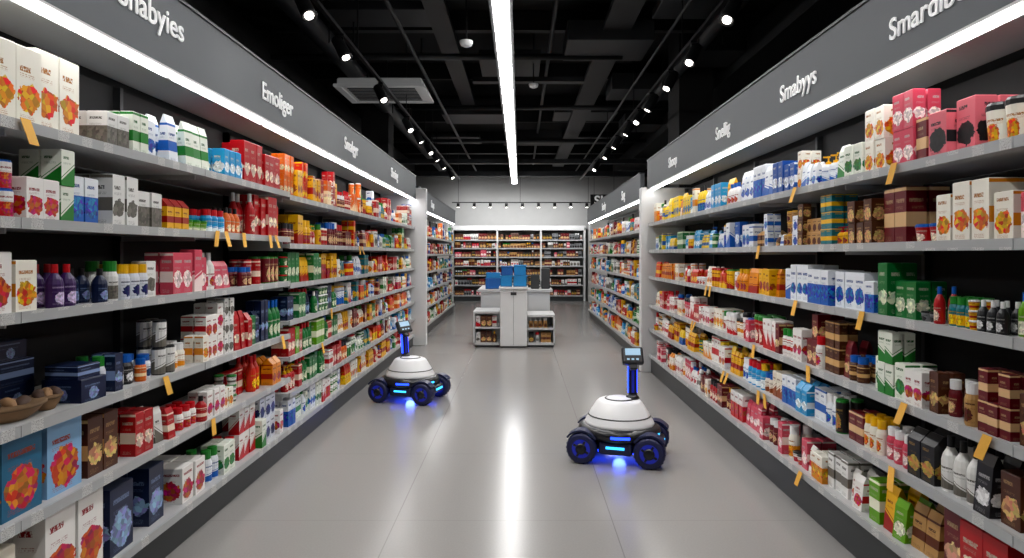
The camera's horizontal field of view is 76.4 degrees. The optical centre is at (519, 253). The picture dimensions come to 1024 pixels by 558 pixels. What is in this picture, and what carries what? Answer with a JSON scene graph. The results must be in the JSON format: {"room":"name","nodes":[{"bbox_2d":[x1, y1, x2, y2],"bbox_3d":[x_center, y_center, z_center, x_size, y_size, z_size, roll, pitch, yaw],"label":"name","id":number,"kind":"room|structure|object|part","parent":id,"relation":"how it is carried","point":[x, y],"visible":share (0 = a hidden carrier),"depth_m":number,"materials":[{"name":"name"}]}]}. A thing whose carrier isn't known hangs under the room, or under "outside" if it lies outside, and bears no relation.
{"room":"supermarket aisle","nodes":[
{"label":"supermarket aisle","id":0,"kind":"room"},
{"bbox_2d":[0,31,361,188],"bbox_3d":[-5.050,-0.900,10.000,0.100,5.000,26.000,0,0,0],"label":"wall","id":1,"kind":"structure","parent":0,"point":[84,71],"depth_m":9.00,"materials":[{"name":"black paint"}]},
{"bbox_2d":[165,300,855,557],"bbox_3d":[0.000,1.650,10.000,10.000,0.100,26.000,0,0,0],"label":"floor","id":2,"kind":"structure","parent":0,"point":[484,468],"depth_m":4.49,"materials":[{"name":"tile"}]},
{"bbox_2d":[0,0,426,557],"bbox_3d":[-2.040,0.117,6.242,0.800,2.965,10.515,0,0,0],"label":"shelving","id":3,"kind":"object","parent":2,"relation":"on","point":[168,51],"visible":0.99,"depth_m":3.81,"materials":[{"name":"white metal"}]},
{"bbox_2d":[0,395,47,424],"bbox_3d":[-1.970,0.597,2.500,0.200,0.086,0.286,0,0,11],"label":"wicker basket","id":4,"kind":"object","parent":3,"relation":"on","point":[20,408],"visible":1,"depth_m":2.48,"materials":[{"name":"brown wicker"}]},
{"bbox_2d":[29,386,63,410],"bbox_3d":[-1.960,0.597,2.690,0.116,0.086,0.166,0,0,-23],"label":"wicker basket","id":5,"kind":"object","parent":3,"relation":"on","point":[54,394],"visible":0.77,"depth_m":2.66,"materials":[{"name":"brown wicker"}]},
{"bbox_2d":[0,338,105,403],"bbox_3d":[-2.077,0.500,2.220,0.424,0.280,1.442,0,0,0],"label":"boxes","id":6,"kind":"object","parent":3,"relation":"on","point":[81,382],"visible":0.92,"depth_m":2.78},
{"bbox_2d":[0,149,277,235],"bbox_3d":[-1.976,-0.279,3.064,0.242,0.298,4.021,0,0,0],"label":"packaged groceries","id":7,"kind":"object","parent":3,"relation":"in","point":[47,185],"visible":0.81,"depth_m":3.00},
{"bbox_2d":[0,250,277,313],"bbox_3d":[-2.019,0.097,3.061,0.316,0.246,4.021,0,0,0],"label":"packaged groceries","id":8,"kind":"object","parent":3,"relation":"in","point":[22,287],"visible":0.98,"depth_m":3.09},
{"bbox_2d":[0,37,279,188],"bbox_3d":[-2.013,-0.654,3.097,0.309,0.328,4.092,0,0,0],"label":"packaged groceries","id":9,"kind":"object","parent":3,"relation":"on","point":[41,87],"visible":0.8,"depth_m":2.95},
{"bbox_2d":[0,354,280,524],"bbox_3d":[-2.037,0.840,3.062,0.357,0.300,4.020,0,0,0],"label":"packaged groceries","id":10,"kind":"object","parent":3,"relation":"in","point":[35,467],"visible":0.94,"depth_m":2.95},
{"bbox_2d":[0,391,282,557],"bbox_3d":[-2.012,1.220,3.092,0.311,0.360,4.082,0,0,0],"label":"packaged groceries","id":11,"kind":"object","parent":3,"relation":"in","point":[100,524],"visible":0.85,"depth_m":3.33},
{"bbox_2d":[76,298,279,391],"bbox_3d":[-1.965,0.464,4.028,0.211,0.353,2.151,0,0,0],"label":"packaged groceries","id":12,"kind":"object","parent":3,"relation":"in","point":[214,329],"visible":0.91,"depth_m":3.82},
{"bbox_3d":[-2.385,0.315,6.175,0.030,2.570,10.350,0,0,0],"label":"panel","id":13,"kind":"part","parent":3,"relation":"part of","materials":[{"name":"metal"}]},
{"bbox_2d":[20,117,364,435],"bbox_3d":[-1.812,0.492,4.964,0.032,1.985,5.178,0,0,0],"label":"price tags","id":14,"kind":"object","parent":3,"relation":"attached to","point":[27,125],"visible":1,"depth_m":3.85,"materials":[{"name":"yellow paper"}]},
{"bbox_3d":[-1.850,-1.357,6.175,0.080,0.015,10.350,0,0,0],"label":"header trim","id":15,"kind":"part","parent":3,"relation":"part of","materials":[{"name":"grey metal"}]},
{"bbox_2d":[268,252,410,282],"bbox_3d":[-1.970,0.113,8.257,0.229,0.255,6.007,0,0,0],"label":"packaged groceries","id":16,"kind":"object","parent":3,"relation":"in","point":[293,267],"visible":0.94,"depth_m":6.40},
{"bbox_2d":[270,273,410,320],"bbox_3d":[-1.972,0.422,8.268,0.249,0.235,6.036,0,0,0],"label":"packaged groceries","id":17,"kind":"object","parent":3,"relation":"in","point":[294,303],"visible":1,"depth_m":6.50},
{"bbox_2d":[271,153,410,225],"bbox_3d":[-1.968,-0.654,8.249,0.232,0.369,5.998,0,0,0],"label":"packaged groceries","id":18,"kind":"object","parent":3,"relation":"on","point":[294,178],"visible":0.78,"depth_m":6.58},
{"bbox_2d":[271,291,410,356],"bbox_3d":[-1.964,0.716,8.272,0.233,0.228,6.045,0,0,0],"label":"packaged groceries","id":19,"kind":"object","parent":3,"relation":"in","point":[305,334],"visible":0.93,"depth_m":6.59},
{"bbox_2d":[275,331,409,426],"bbox_3d":[-1.972,1.292,8.258,0.229,0.215,6.017,0,0,0],"label":"packaged groceries","id":20,"kind":"object","parent":3,"relation":"in","point":[310,397],"visible":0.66,"depth_m":6.49},
{"bbox_2d":[275,308,410,391],"bbox_3d":[-1.974,1.008,8.240,0.242,0.225,5.975,0,0,0],"label":"packaged groceries","id":21,"kind":"object","parent":3,"relation":"in","point":[307,366],"visible":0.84,"depth_m":6.60},
{"bbox_2d":[278,215,410,248],"bbox_3d":[-1.981,-0.244,8.264,0.247,0.328,6.022,0,0,0],"label":"packaged groceries","id":22,"kind":"object","parent":3,"relation":"in","point":[300,231],"visible":0.79,"depth_m":6.73},
{"bbox_3d":[-2.040,0.225,11.430,0.800,2.750,0.140,0,0,0],"label":"panel","id":23,"kind":"part","parent":3,"relation":"part of","materials":[{"name":"white metal"}]},
{"bbox_2d":[362,103,393,196],"bbox_3d":[-2.700,-0.850,12.350,0.500,4.900,0.500,0,0,0],"label":"structural column","id":24,"kind":"structure","parent":2,"relation":"on","point":[377,126],"depth_m":12.10,"materials":[{"name":"black paint"}]},
{"bbox_2d":[368,320,450,405],"bbox_3d":[-1.210,1.168,7.170,0.749,0.867,0.589,0,0,16],"label":"robot","id":25,"kind":"object","parent":2,"relation":"on","point":[413,376],"visible":1,"depth_m":6.98,"materials":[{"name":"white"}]},
{"bbox_3d":[-1.278,0.997,7.202,0.066,0.250,0.044,-5,3,-44],"label":"mast post","id":26,"kind":"part","parent":25,"relation":"part of","materials":[{"name":"black"}]},
{"bbox_2d":[416,186,454,332],"bbox_3d":[-2.105,0.193,14.950,0.590,2.815,6.730,0,0,0],"label":"shelving","id":27,"kind":"object","parent":2,"relation":"on","point":[437,211],"visible":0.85,"depth_m":15.46,"materials":[{"name":"white metal"}]},
{"bbox_3d":[-2.385,0.375,14.950,0.030,2.450,6.700,0,0,0],"label":"panel","id":28,"kind":"part","parent":27,"relation":"part of","materials":[{"name":"grey metal"}]},
{"bbox_3d":[-1.850,-1.208,14.950,0.080,0.015,6.700,0,0,0],"label":"header trim","id":29,"kind":"part","parent":27,"relation":"part of","materials":[{"name":"grey metal"}]},
{"bbox_2d":[427,283,451,304],"bbox_3d":[-1.933,0.921,14.911,0.140,0.259,6.521,0,0,0],"label":"packaged groceries","id":30,"kind":"object","parent":27,"relation":"in","point":[439,292],"visible":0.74,"depth_m":15.35},
{"bbox_2d":[427,297,451,322],"bbox_3d":[-1.924,1.270,14.928,0.132,0.260,6.551,0,0,0],"label":"packaged groceries","id":31,"kind":"object","parent":27,"relation":"in","point":[444,304],"visible":0.62,"depth_m":15.18},
{"bbox_2d":[427,223,452,240],"bbox_3d":[-1.935,-0.543,14.920,0.139,0.386,6.542,0,0,0],"label":"packaged groceries","id":32,"kind":"object","parent":27,"relation":"on","point":[440,233],"visible":0.62,"depth_m":15.66},
{"bbox_2d":[427,257,452,270],"bbox_3d":[-1.935,0.222,14.913,0.144,0.256,6.520,0,0,0],"label":"packaged groceries","id":33,"kind":"object","parent":27,"relation":"in","point":[440,263],"visible":0.7,"depth_m":15.07},
{"bbox_2d":[427,270,452,288],"bbox_3d":[-1.931,0.568,14.908,0.140,0.264,6.516,0,0,0],"label":"packaged groceries","id":34,"kind":"object","parent":27,"relation":"in","point":[438,278],"visible":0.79,"depth_m":15.19},
{"bbox_2d":[427,242,453,253],"bbox_3d":[-1.929,-0.134,14.931,0.135,0.268,6.561,0,0,0],"label":"packaged groceries","id":35,"kind":"object","parent":27,"relation":"in","point":[431,249],"visible":0.69,"depth_m":15.18},
{"bbox_2d":[473,265,554,347],"bbox_3d":[-0.100,0.895,12.265,1.400,1.410,2.470,0,0,0],"label":"service counter","id":36,"kind":"object","parent":2,"relation":"on","point":[514,312],"depth_m":11.20,"materials":[{"name":"white laminate"}]},
{"bbox_2d":[477,285,552,291],"bbox_3d":[-0.090,0.675,12.710,1.380,0.050,1.580,0,0,0],"label":"countertop","id":37,"kind":"structure","parent":36,"relation":"on","point":[482,289],"depth_m":11.92,"materials":[{"name":"white laminate"}]},
{"bbox_2d":[451,226,585,300],"bbox_3d":[-0.050,0.320,22.220,4.540,2.560,0.480,0,0,0],"label":"shelving unit","id":38,"kind":"object","parent":2,"relation":"on","point":[478,250],"visible":0.84,"depth_m":22.06,"materials":[{"name":"white metal"}]},
{"bbox_2d":[587,173,644,346],"bbox_3d":[2.005,0.217,12.950,0.590,2.765,7.330,0,0,0],"label":"shelving","id":39,"kind":"object","parent":2,"relation":"on","point":[624,199],"visible":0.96,"depth_m":12.49,"materials":[{"name":"white metal"}]},
{"bbox_2d":[589,239,638,253],"bbox_3d":[1.823,-0.121,12.934,0.136,0.241,7.162,0,0,0],"label":"packaged groceries","id":40,"kind":"object","parent":39,"relation":"in","point":[623,247],"visible":0.74,"depth_m":11.94},
{"bbox_2d":[590,300,638,345],"bbox_3d":[1.832,1.271,12.939,0.141,0.257,7.176,0,0,0],"label":"packaged groceries","id":41,"kind":"object","parent":39,"relation":"in","point":[615,321],"visible":0.93,"depth_m":12.12},
{"bbox_2d":[590,257,638,276],"bbox_3d":[1.833,0.213,12.947,0.150,0.274,7.194,0,0,0],"label":"packaged groceries","id":42,"kind":"object","parent":39,"relation":"in","point":[631,268],"visible":0.84,"depth_m":11.88},
{"bbox_2d":[591,272,638,299],"bbox_3d":[1.832,0.571,12.923,0.144,0.258,7.144,0,0,0],"label":"packaged groceries","id":43,"kind":"object","parent":39,"relation":"in","point":[629,288],"visible":0.91,"depth_m":11.96},
{"bbox_2d":[591,287,638,323],"bbox_3d":[1.831,0.921,12.948,0.139,0.258,7.189,0,0,0],"label":"packaged groceries","id":44,"kind":"object","parent":39,"relation":"in","point":[616,303],"visible":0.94,"depth_m":12.08},
{"bbox_2d":[591,217,638,238],"bbox_3d":[1.828,-0.479,12.911,0.141,0.258,7.116,0,0,0],"label":"packaged groceries","id":45,"kind":"object","parent":39,"relation":"on","point":[632,224],"visible":0.63,"depth_m":12.30},
{"bbox_3d":[1.750,-1.157,12.950,0.080,0.015,7.300,0,0,0],"label":"header trim","id":46,"kind":"part","parent":39,"relation":"part of","materials":[{"name":"grey metal"}]},
{"bbox_3d":[2.285,0.400,12.950,0.030,2.400,7.300,0,0,0],"label":"panel","id":47,"kind":"part","parent":39,"relation":"part of","materials":[{"name":"grey metal"}]},
{"bbox_2d":[566,347,669,469],"bbox_3d":[0.785,1.169,5.139,0.749,0.864,0.589,0,0,16],"label":"robot","id":48,"kind":"object","parent":2,"relation":"on","point":[619,425],"visible":1,"depth_m":4.94,"materials":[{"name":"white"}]},
{"bbox_2d":[610,437,629,440],"bbox_3d":[0.748,1.380,4.850,0.145,0.020,0.007,0,0,9],"label":"light","id":49,"kind":"object","parent":48,"relation":"attached to","point":[611,438],"depth_m":4.85,"materials":[{"name":"blue plastic"}]},
{"bbox_3d":[0.889,0.997,5.141,0.066,0.250,0.044,0,0,0],"label":"mast post","id":50,"kind":"part","parent":48,"relation":"part of","materials":[{"name":"black"}]},
{"bbox_2d":[632,370,633,392],"bbox_3d":[0.889,0.997,5.118,0.020,0.190,0.004,0,0,0],"label":"light","id":51,"kind":"object","parent":48,"relation":"on","point":[632,370],"depth_m":5.12,"materials":[{"name":"blue plastic"}]},
{"bbox_2d":[668,33,712,187],"bbox_3d":[2.600,-0.850,9.950,0.500,4.900,0.700,0,0,0],"label":"structural column","id":52,"kind":"structure","parent":2,"relation":"on","point":[690,100],"depth_m":9.60,"materials":[{"name":"black paint"}]},
{"bbox_2d":[639,0,1023,557],"bbox_3d":[1.990,0.168,4.968,0.700,2.865,7.965,0,0,0],"label":"shelving","id":53,"kind":"object","parent":2,"relation":"on","point":[878,51],"visible":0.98,"depth_m":3.66,"materials":[{"name":"white metal"}]},
{"bbox_3d":[1.990,0.350,8.875,0.700,2.500,0.150,0,0,0],"label":"panel","id":54,"kind":"part","parent":53,"relation":"part of","materials":[{"name":"white metal"}]},
{"bbox_3d":[1.750,-1.258,4.890,0.080,0.015,7.780,0,0,0],"label":"header trim","id":55,"kind":"part","parent":53,"relation":"part of","materials":[{"name":"grey metal"}]},
{"bbox_2d":[654,312,1023,532],"bbox_3d":[1.873,0.873,4.862,0.263,0.255,7.625,0,0,0],"label":"packaged groceries","id":56,"kind":"object","parent":53,"relation":"in","point":[993,485],"visible":0.91,"depth_m":3.17},
{"bbox_2d":[654,88,1023,221],"bbox_3d":[1.886,-0.582,4.872,0.258,0.343,7.638,0,0,0],"label":"packaged groceries","id":57,"kind":"object","parent":53,"relation":"on","point":[915,126],"visible":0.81,"depth_m":3.20},
{"bbox_2d":[655,262,1023,336],"bbox_3d":[1.898,0.169,4.856,0.282,0.262,7.609,0,0,0],"label":"packaged groceries","id":58,"kind":"object","parent":53,"relation":"in","point":[895,290],"visible":0.98,"depth_m":3.32},
{"bbox_2d":[656,290,1023,445],"bbox_3d":[1.879,0.523,4.861,0.249,0.314,7.625,0,0,0],"label":"packaged groceries","id":59,"kind":"object","parent":53,"relation":"in","point":[994,404],"visible":1,"depth_m":3.16},
{"bbox_2d":[656,177,1023,249],"bbox_3d":[1.892,-0.198,4.836,0.272,0.296,7.573,0,0,0],"label":"packaged groceries","id":60,"kind":"object","parent":53,"relation":"in","point":[990,207],"visible":0.85,"depth_m":3.13},
{"bbox_2d":[656,340,1023,557],"bbox_3d":[1.905,1.206,4.843,0.308,0.288,7.581,0,0,0],"label":"packaged groceries","id":61,"kind":"object","parent":53,"relation":"in","point":[905,512],"visible":0.96,"depth_m":3.57},
{"bbox_2d":[690,162,992,491],"bbox_3d":[1.712,0.507,4.467,0.032,1.855,4.184,0,0,0],"label":"price tags","id":62,"kind":"object","parent":53,"relation":"attached to","point":[985,440],"visible":1,"depth_m":3.03,"materials":[{"name":"yellow paper"}]},
{"bbox_3d":[2.285,0.360,4.890,0.030,2.480,7.780,0,0,0],"label":"panel","id":63,"kind":"part","parent":53,"relation":"part of","materials":[{"name":"metal"}]},
{"bbox_2d":[184,0,862,176],"bbox_3d":[0.000,-2.815,10.645,10.000,0.930,21.290,0,0,0],"label":"ceiling","id":64,"kind":"structure","parent":0,"point":[738,54],"depth_m":9.28,"materials":[{"name":"black metal"}]},
{"bbox_2d":[294,0,460,179],"bbox_3d":[-1.753,-2.595,9.500,0.218,1.411,19.000,0,0,0],"label":"track lighting","id":65,"kind":"object","parent":64,"relation":"hanging from","point":[308,14],"visible":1,"depth_m":7.52,"materials":[{"name":"black plastic"}]},
{"bbox_3d":[-1.750,-2.095,6.400,0.060,0.110,0.120,0,0,0],"label":"arm","id":66,"kind":"part","parent":65,"relation":"part of","materials":[{"name":"black plastic"}]},
{"bbox_2d":[333,38,433,102],"bbox_3d":[-2.050,-2.865,9.950,1.320,0.870,1.080,0,0,0],"label":"air conditioner","id":67,"kind":"object","parent":64,"relation":"hanging from","point":[357,90],"depth_m":9.68,"materials":[{"name":"grey metal"}]},
{"bbox_2d":[460,0,472,47],"bbox_3d":[-0.570,-2.750,6.900,0.140,1.100,0.140,0,0,0],"label":"pendant light","id":68,"kind":"object","parent":64,"relation":"hanging from","point":[466,43],"visible":1,"depth_m":6.89,"materials":[{"name":"white"}]},
{"bbox_3d":[-0.570,-2.780,6.900,0.016,1.040,0.016,0,0,0],"label":"stem","id":69,"kind":"part","parent":68,"relation":"part of","materials":[{"name":"black metal"}]},
{"bbox_2d":[488,0,517,183],"bbox_3d":[-0.180,-2.803,9.950,0.220,0.995,22.900,0,0,0],"label":"ceiling light","id":70,"kind":"object","parent":64,"relation":"hanging from","point":[501,11],"visible":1,"depth_m":8.08,"materials":[{"name":"white plastic"}]},
{"bbox_2d":[452,154,589,207],"bbox_3d":[0.100,-2.402,21.020,4.600,1.796,0.098,0,0,0],"label":"track lighting","id":71,"kind":"object","parent":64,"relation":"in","point":[458,202],"visible":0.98,"depth_m":21.00,"materials":[{"name":"black plastic"}]},
{"bbox_3d":[0.100,-1.665,21.020,4.600,0.030,0.040,0,0,0],"label":"rail","id":72,"kind":"part","parent":71,"relation":"part of","materials":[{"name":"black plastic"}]},
{"bbox_2d":[529,33,537,88],"bbox_3d":[0.200,-2.875,9.600,0.140,0.850,0.140,0,0,0],"label":"smoke detector","id":73,"kind":"object","parent":64,"relation":"hanging from","point":[533,85],"visible":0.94,"depth_m":9.59,"materials":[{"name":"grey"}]},
{"bbox_3d":[0.200,-2.905,9.600,0.016,0.790,0.016,0,0,0],"label":"stem","id":74,"kind":"part","parent":73,"relation":"part of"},
{"bbox_2d":[590,194,606,205],"bbox_3d":[2.350,-2.300,18.023,0.800,2.000,0.074,0,0,0],"label":"hanging sign","id":75,"kind":"object","parent":64,"relation":"hanging from","point":[594,198],"visible":0.27,"depth_m":18.00,"materials":[{"name":"black plastic"}]},
{"bbox_2d":[579,0,742,179],"bbox_3d":[1.753,-2.595,9.500,0.218,1.411,19.000,0,0,0],"label":"track lighting","id":76,"kind":"object","parent":64,"relation":"hanging from","point":[729,14],"visible":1,"depth_m":7.55,"materials":[{"name":"black plastic"}]},
{"bbox_3d":[1.750,-2.095,6.600,0.060,0.110,0.120,0,0,0],"label":"arm","id":77,"kind":"part","parent":76,"relation":"part of","materials":[{"name":"black plastic"}]},
{"bbox_2d":[415,164,646,170],"bbox_3d":[0.000,-2.925,21.500,10.000,0.750,0.200,0,0,0],"label":"bulkhead","id":78,"kind":"object","parent":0,"point":[418,167],"visible":0.14,"depth_m":21.40,"materials":[{"name":"black paint"}]},
{"bbox_2d":[416,177,663,299],"bbox_3d":[0.000,-0.900,22.675,10.200,5.000,0.150,0,0,0],"label":"wall","id":79,"kind":"structure","parent":0,"point":[471,189],"depth_m":22.60,"materials":[{"name":"white paint"}]},
{"bbox_2d":[611,210,638,221],"bbox_3d":[3.680,0.000,16.775,2.640,3.200,0.150,0,0,0],"label":"wall","id":80,"kind":"structure","parent":0,"point":[636,211],"depth_m":16.70,"materials":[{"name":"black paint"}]},
{"bbox_2d":[664,48,1023,187],"bbox_3d":[5.050,-0.900,10.000,0.100,5.000,26.000,0,0,0],"label":"wall","id":81,"kind":"structure","parent":0,"point":[1018,55],"depth_m":8.72,"materials":[{"name":"black paint"}]}
]}

